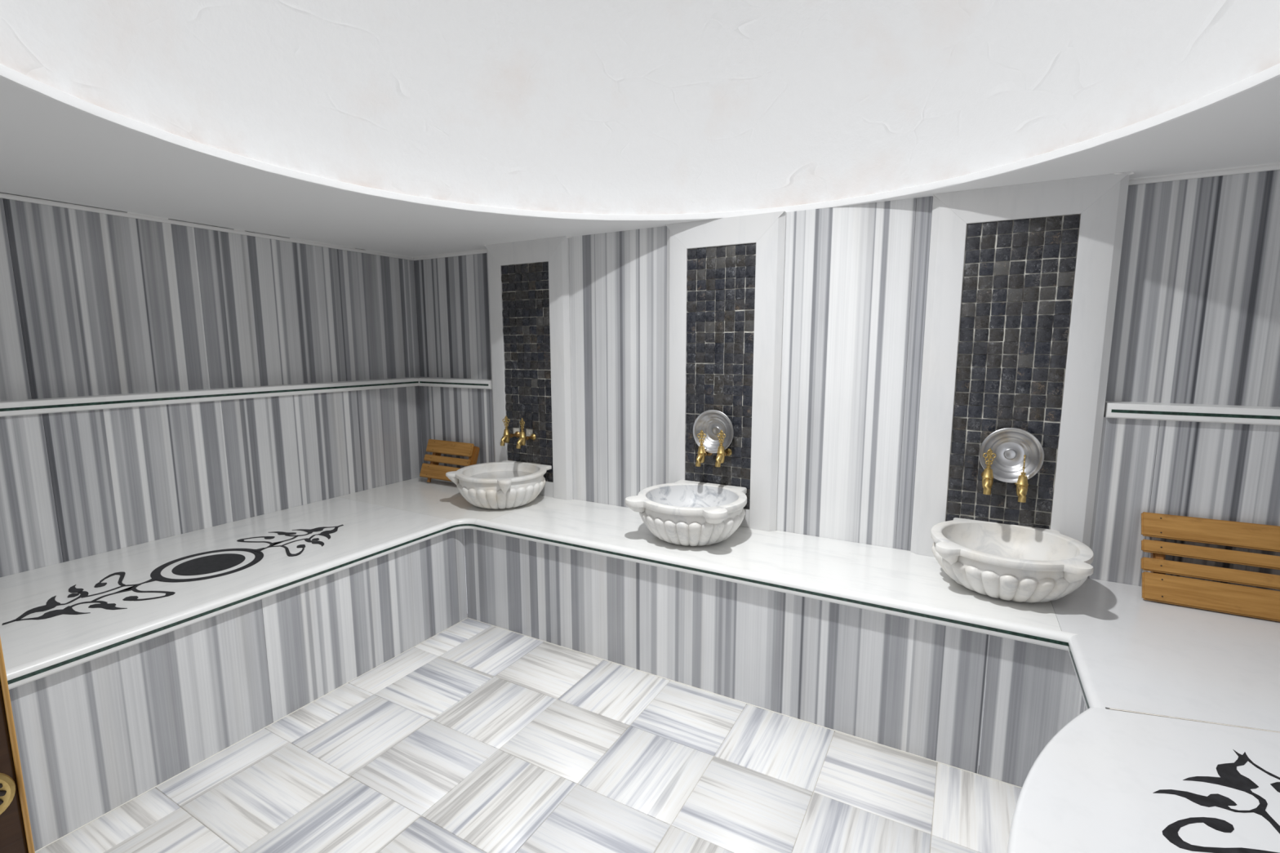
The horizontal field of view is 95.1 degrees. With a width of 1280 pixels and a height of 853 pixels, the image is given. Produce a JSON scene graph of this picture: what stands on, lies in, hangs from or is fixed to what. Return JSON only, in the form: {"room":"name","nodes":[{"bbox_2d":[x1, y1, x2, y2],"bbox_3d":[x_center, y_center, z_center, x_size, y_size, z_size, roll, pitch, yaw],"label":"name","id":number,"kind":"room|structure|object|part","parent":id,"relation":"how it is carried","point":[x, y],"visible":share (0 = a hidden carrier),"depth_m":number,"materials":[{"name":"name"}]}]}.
{"room":"spa","nodes":[
{"label":"spa","id":0,"kind":"room"},
{"bbox_2d":[0,192,422,577],"bbox_3d":[-2.342,-0.066,2.628,0.250,2.300,3.600,4,9,29],"label":"wall","id":1,"kind":"structure","parent":0,"point":[92,304],"depth_m":2.76,"materials":[{"name":"grey stone"}]},
{"bbox_2d":[0,192,413,260],"bbox_3d":[-2.322,-0.918,2.463,0.012,0.022,3.320,4,9,29],"label":"trim","id":2,"kind":"structure","parent":1,"relation":"attached to","point":[130,215],"depth_m":2.76,"materials":[{"name":"white paint"}]},
{"bbox_2d":[0,377,419,417],"bbox_3d":[-2.296,-0.106,2.515,0.113,0.053,3.240,4,9,29],"label":"wall trim","id":3,"kind":"structure","parent":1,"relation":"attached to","point":[54,405],"depth_m":2.71,"materials":[{"name":"stone"}]},
{"bbox_2d":[35,617,1022,852],"bbox_3d":[0.040,1.331,1.098,3.770,0.062,2.750,4,9,29],"label":"floor","id":4,"kind":"structure","parent":0,"point":[477,736],"depth_m":1.98,"materials":[{"name":"tile"}]},
{"bbox_2d":[0,476,549,851],"bbox_3d":[-1.780,0.847,2.349,1.116,0.565,3.248,4,9,29],"label":"stone bench","id":5,"kind":"object","parent":4,"relation":"on","point":[128,668],"visible":0.98,"depth_m":2.17,"materials":[{"name":"stone"}]},
{"bbox_3d":[-1.985,0.607,2.054,0.028,0.005,0.103,-1,8,-5],"label":"inlay stem","id":6,"kind":"part","parent":5,"relation":"part of","materials":[{"name":"black stone"}]},
{"bbox_3d":[-1.925,0.612,2.010,0.026,0.005,0.064,6,10,38],"label":"inlay stem","id":7,"kind":"part","parent":5,"relation":"part of","materials":[{"name":"black stone"}]},
{"bbox_3d":[-1.992,0.602,2.092,0.079,0.005,0.029,7,10,40],"label":"inlay stem","id":8,"kind":"part","parent":5,"relation":"part of","materials":[{"name":"black stone"}]},
{"bbox_3d":[-1.872,0.610,2.025,0.063,0.005,0.018,1,8,9],"label":"inlay stem","id":9,"kind":"part","parent":5,"relation":"part of","materials":[{"name":"black stone"}]},
{"bbox_3d":[-1.877,0.600,2.099,0.040,0.005,0.161,3,8,20],"label":"inlay stem","id":10,"kind":"part","parent":5,"relation":"part of","materials":[{"name":"black stone"}]},
{"bbox_3d":[-1.904,0.594,2.149,0.041,0.005,0.219,5,10,35],"label":"inlay stem","id":11,"kind":"part","parent":5,"relation":"part of","materials":[{"name":"black stone"}]},
{"bbox_3d":[-1.776,0.598,2.114,0.166,0.005,0.028,2,8,12],"label":"inlay stem","id":12,"kind":"part","parent":5,"relation":"part of","materials":[{"name":"black stone"}]},
{"bbox_3d":[-1.720,0.606,2.056,0.095,0.005,0.021,-3,8,-22],"label":"inlay stem","id":13,"kind":"part","parent":5,"relation":"part of","materials":[{"name":"black stone"}]},
{"bbox_3d":[-1.782,0.516,2.704,0.095,0.005,0.021,-3,8,-22],"label":"inlay stem","id":14,"kind":"part","parent":5,"relation":"part of","materials":[{"name":"black stone"}]},
{"bbox_3d":[-1.726,0.524,2.646,0.166,0.005,0.028,2,8,12],"label":"inlay stem","id":15,"kind":"part","parent":5,"relation":"part of","materials":[{"name":"black stone"}]},
{"bbox_3d":[-1.625,0.522,2.661,0.040,0.005,0.161,3,8,20],"label":"inlay stem","id":16,"kind":"part","parent":5,"relation":"part of","materials":[{"name":"black stone"}]},
{"bbox_3d":[-1.597,0.529,2.611,0.041,0.005,0.219,5,10,35],"label":"inlay stem","id":17,"kind":"part","parent":5,"relation":"part of","materials":[{"name":"black stone"}]},
{"bbox_2d":[419,439,479,482],"bbox_3d":[-1.217,0.231,3.735,0.410,0.271,0.140,4,9,29],"label":"stool","id":18,"kind":"object","parent":5,"relation":"on","point":[432,470],"visible":0.71,"depth_m":3.71,"materials":[{"name":"brown wood"}]},
{"bbox_3d":[-1.333,0.219,3.810,0.040,0.234,0.046,4,-12,29],"label":"rail","id":19,"kind":"part","parent":18,"relation":"part of","materials":[{"name":"brown wood"}]},
{"bbox_3d":[-1.051,0.240,3.654,0.040,0.234,0.046,4,-12,29],"label":"rail","id":20,"kind":"part","parent":18,"relation":"part of","materials":[{"name":"brown wood"}]},
{"bbox_2d":[445,460,551,509],"bbox_3d":[-0.780,0.338,3.278,0.498,0.190,0.476,4,9,29],"label":"stone basin","id":21,"kind":"object","parent":5,"relation":"on","point":[504,484],"visible":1,"depth_m":3.14,"materials":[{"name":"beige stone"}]},
{"bbox_2d":[463,497,1076,786],"bbox_3d":[0.348,0.799,2.680,2.619,0.562,0.583,4,9,29],"label":"stone bench","id":22,"kind":"object","parent":4,"relation":"on","point":[881,645],"visible":0.98,"depth_m":2.29,"materials":[{"name":"stone"}]},
{"bbox_2d":[625,480,746,546],"bbox_3d":[0.238,0.411,2.699,0.498,0.200,0.498,4,9,29],"label":"stone basin","id":23,"kind":"object","parent":22,"relation":"on","point":[685,513],"visible":1,"depth_m":2.56,"materials":[{"name":"white stone"}]},
{"bbox_2d":[930,517,1093,602],"bbox_3d":[1.324,0.500,2.119,0.498,0.180,0.460,4,9,29],"label":"stone basin","id":24,"kind":"object","parent":22,"relation":"on","point":[1004,562],"visible":1,"depth_m":2.03,"materials":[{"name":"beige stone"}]},
{"bbox_2d":[1006,706,1279,852],"bbox_3d":[1.082,1.102,0.465,1.367,0.564,2.372,4,9,29],"label":"stone platform","id":25,"kind":"object","parent":4,"relation":"on","point":[1111,780],"visible":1,"depth_m":1.17,"materials":[{"name":"stone"}]},
{"bbox_2d":[1050,577,1279,731],"bbox_3d":[1.836,0.944,1.607,1.179,0.562,1.018,4,9,29],"label":"stone bench","id":26,"kind":"object","parent":4,"relation":"on","point":[1128,651],"visible":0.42,"depth_m":1.66,"materials":[{"name":"stone"}]},
{"bbox_2d":[1141,511,1279,622],"bbox_3d":[1.970,0.468,1.952,0.462,0.283,0.145,4,9,29],"label":"wooden backrest","id":27,"kind":"object","parent":26,"relation":"on","point":[1157,586],"visible":1,"depth_m":1.97,"materials":[{"name":"brown wood"}]},
{"bbox_3d":[1.821,0.492,2.057,0.034,0.179,0.040,4,-17,29],"label":"rail","id":28,"kind":"part","parent":27,"relation":"part of","materials":[{"name":"brown wood"}]},
{"bbox_2d":[0,0,1279,257],"bbox_3d":[-0.220,-1.309,1.254,5.120,1.098,3.600,4,9,29],"label":"ceiling","id":29,"kind":"structure","parent":0,"point":[412,128],"depth_m":2.18,"materials":[{"name":"white paint"}]},
{"bbox_2d":[413,169,1279,591],"bbox_3d":[0.602,-0.108,2.894,5.120,2.300,0.250,4,9,29],"label":"wall","id":30,"kind":"structure","parent":0,"point":[1197,321],"depth_m":2.49,"materials":[{"name":"grey stone"}]},
{"bbox_2d":[413,248,486,260],"bbox_3d":[-1.189,-1.094,3.723,0.745,0.022,0.012,4,9,29],"label":"trim","id":31,"kind":"structure","parent":30,"relation":"attached to","point":[478,251],"depth_m":3.73,"materials":[{"name":"white paint"}]},
{"bbox_2d":[418,377,492,389],"bbox_3d":[-1.162,-0.280,3.763,0.631,0.053,0.113,4,9,29],"label":"stone ledge","id":32,"kind":"object","parent":30,"relation":"attached to","point":[485,384],"visible":0.91,"depth_m":3.72,"materials":[{"name":"stone"}]},
{"bbox_2d":[484,235,573,499],"bbox_3d":[-0.649,-0.323,3.408,0.590,1.463,0.034,4,9,29],"label":"mosaic panel","id":33,"kind":"object","parent":30,"relation":"attached to","point":[529,297],"visible":0.88,"depth_m":3.37,"materials":[{"name":"tile"}]},
{"bbox_2d":[500,415,519,445],"bbox_3d":[-0.766,0.020,3.425,0.044,0.172,0.148,4,9,29],"label":"tap","id":34,"kind":"object","parent":33,"relation":"attached to","point":[505,438],"visible":1,"depth_m":3.40,"materials":[{"name":"gold metal"}]},
{"bbox_3d":[-0.790,0.081,3.391,0.027,0.060,0.051,4,9,29],"label":"spout","id":35,"kind":"part","parent":34,"relation":"part of","materials":[{"name":"gold metal"}]},
{"bbox_3d":[-0.777,-0.028,3.399,0.046,0.070,0.009,1,8,11],"label":"handle","id":36,"kind":"part","parent":34,"relation":"part of","materials":[{"name":"gold metal"}]},
{"bbox_2d":[515,417,536,448],"bbox_3d":[-0.662,0.033,3.368,0.045,0.172,0.148,4,9,29],"label":"tap","id":37,"kind":"object","parent":33,"relation":"attached to","point":[522,441],"visible":1,"depth_m":3.34,"materials":[{"name":"gold metal"}]},
{"bbox_3d":[-0.685,0.094,3.334,0.027,0.060,0.051,4,9,29],"label":"spout","id":38,"kind":"part","parent":37,"relation":"part of","materials":[{"name":"gold metal"}]},
{"bbox_3d":[-0.673,-0.014,3.342,0.046,0.070,0.009,7,10,41],"label":"handle","id":39,"kind":"part","parent":37,"relation":"part of","materials":[{"name":"gold metal"}]},
{"bbox_2d":[665,211,786,531],"bbox_3d":[0.389,-0.245,2.831,0.588,1.463,0.034,4,9,29],"label":"mosaic panel","id":40,"kind":"object","parent":30,"relation":"attached to","point":[726,276],"visible":0.84,"depth_m":2.79,"materials":[{"name":"tile"}]},
{"bbox_2d":[695,430,712,466],"bbox_3d":[0.306,0.099,2.829,0.046,0.172,0.148,4,9,29],"label":"tap","id":41,"kind":"object","parent":40,"relation":"attached to","point":[700,458],"visible":0.95,"depth_m":2.80,"materials":[{"name":"gold metal"}]},
{"bbox_3d":[0.283,0.160,2.795,0.027,0.060,0.051,4,9,29],"label":"spout","id":42,"kind":"part","parent":41,"relation":"part of","materials":[{"name":"gold metal"}]},
{"bbox_3d":[0.296,0.051,2.803,0.046,0.070,0.009,3,8,19],"label":"handle","id":43,"kind":"part","parent":41,"relation":"part of","materials":[{"name":"gold metal"}]},
{"bbox_2d":[693,409,733,453],"bbox_3d":[0.361,0.022,2.837,0.210,0.210,0.050,4,9,30],"label":"metal bowl","id":44,"kind":"object","parent":40,"relation":"attached to","point":[711,422],"visible":0.89,"depth_m":2.85,"materials":[{"name":"metal"}]},
{"bbox_2d":[715,429,732,466],"bbox_3d":[0.394,0.097,2.779,0.046,0.172,0.148,4,9,29],"label":"tap","id":45,"kind":"object","parent":40,"relation":"attached to","point":[722,453],"visible":1,"depth_m":2.75,"materials":[{"name":"gold metal"}]},
{"bbox_3d":[0.370,0.158,2.745,0.027,0.060,0.051,4,9,29],"label":"spout","id":46,"kind":"part","parent":45,"relation":"part of","materials":[{"name":"gold metal"}]},
{"bbox_3d":[0.383,0.050,2.753,0.046,0.070,0.009,5,10,35],"label":"handle","id":47,"kind":"part","parent":45,"relation":"part of","materials":[{"name":"gold metal"}]},
{"bbox_2d":[910,171,1130,556],"bbox_3d":[1.421,-0.168,2.258,0.607,1.463,0.034,4,9,29],"label":"mosaic panel","id":48,"kind":"object","parent":30,"relation":"attached to","point":[1035,285],"visible":0.9,"depth_m":2.21,"materials":[{"name":"tile"}]},
{"bbox_2d":[981,448,996,494],"bbox_3d":[1.341,0.165,2.252,0.045,0.172,0.148,4,9,29],"label":"tap","id":49,"kind":"object","parent":48,"relation":"attached to","point":[987,475],"visible":1,"depth_m":2.22,"materials":[{"name":"gold metal"}]},
{"bbox_3d":[1.317,0.226,2.218,0.027,0.060,0.051,4,9,29],"label":"spout","id":50,"kind":"part","parent":49,"relation":"part of","materials":[{"name":"gold metal"}]},
{"bbox_3d":[1.330,0.118,2.226,0.046,0.070,0.009,2,8,15],"label":"handle","id":51,"kind":"part","parent":49,"relation":"part of","materials":[{"name":"gold metal"}]},
{"bbox_2d":[978,427,1044,482],"bbox_3d":[1.424,0.108,2.247,0.210,0.210,0.052,4,9,30],"label":"metal bowl","id":52,"kind":"object","parent":48,"relation":"attached to","point":[1010,445],"visible":0.91,"depth_m":2.25,"materials":[{"name":"metal"}]},
{"bbox_2d":[1014,454,1028,502],"bbox_3d":[1.439,0.187,2.200,0.039,0.172,0.148,4,9,29],"label":"tap","id":53,"kind":"object","parent":48,"relation":"attached to","point":[1022,484],"visible":0.99,"depth_m":2.17,"materials":[{"name":"gold metal"}]},
{"bbox_3d":[1.415,0.248,2.166,0.027,0.060,0.051,4,9,29],"label":"spout","id":54,"kind":"part","parent":53,"relation":"part of","materials":[{"name":"gold metal"}]},
{"bbox_3d":[1.428,0.140,2.174,0.009,0.070,0.046,5,9,33],"label":"handle","id":55,"kind":"part","parent":53,"relation":"part of","materials":[{"name":"gold metal"}]},
{"bbox_2d":[1103,400,1279,425],"bbox_3d":[2.165,-0.031,1.914,1.028,0.053,0.113,4,9,29],"label":"wall trim","id":56,"kind":"structure","parent":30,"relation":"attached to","point":[1229,414],"depth_m":2.01,"materials":[{"name":"stone"}]},
{"bbox_2d":[1128,162,1279,185],"bbox_3d":[2.185,-0.841,1.849,1.020,0.022,0.012,4,9,29],"label":"trim","id":57,"kind":"structure","parent":30,"relation":"attached to","point":[1269,166],"depth_m":1.99,"materials":[{"name":"white paint"}]},
{"bbox_3d":[-1.096,0.438,-0.045,4.760,2.027,0.120,4,9,29],"label":"wall","id":58,"kind":"structure","parent":0,"visible":0},
{"bbox_2d":[0,637,35,852],"bbox_3d":[-0.885,0.424,0.335,0.051,1.930,0.740,6,10,36],"label":"door","id":59,"kind":"structure","parent":58,"relation":"in","point":[15,832],"depth_m":0.61,"materials":[{"name":"brown wood"}]}
]}

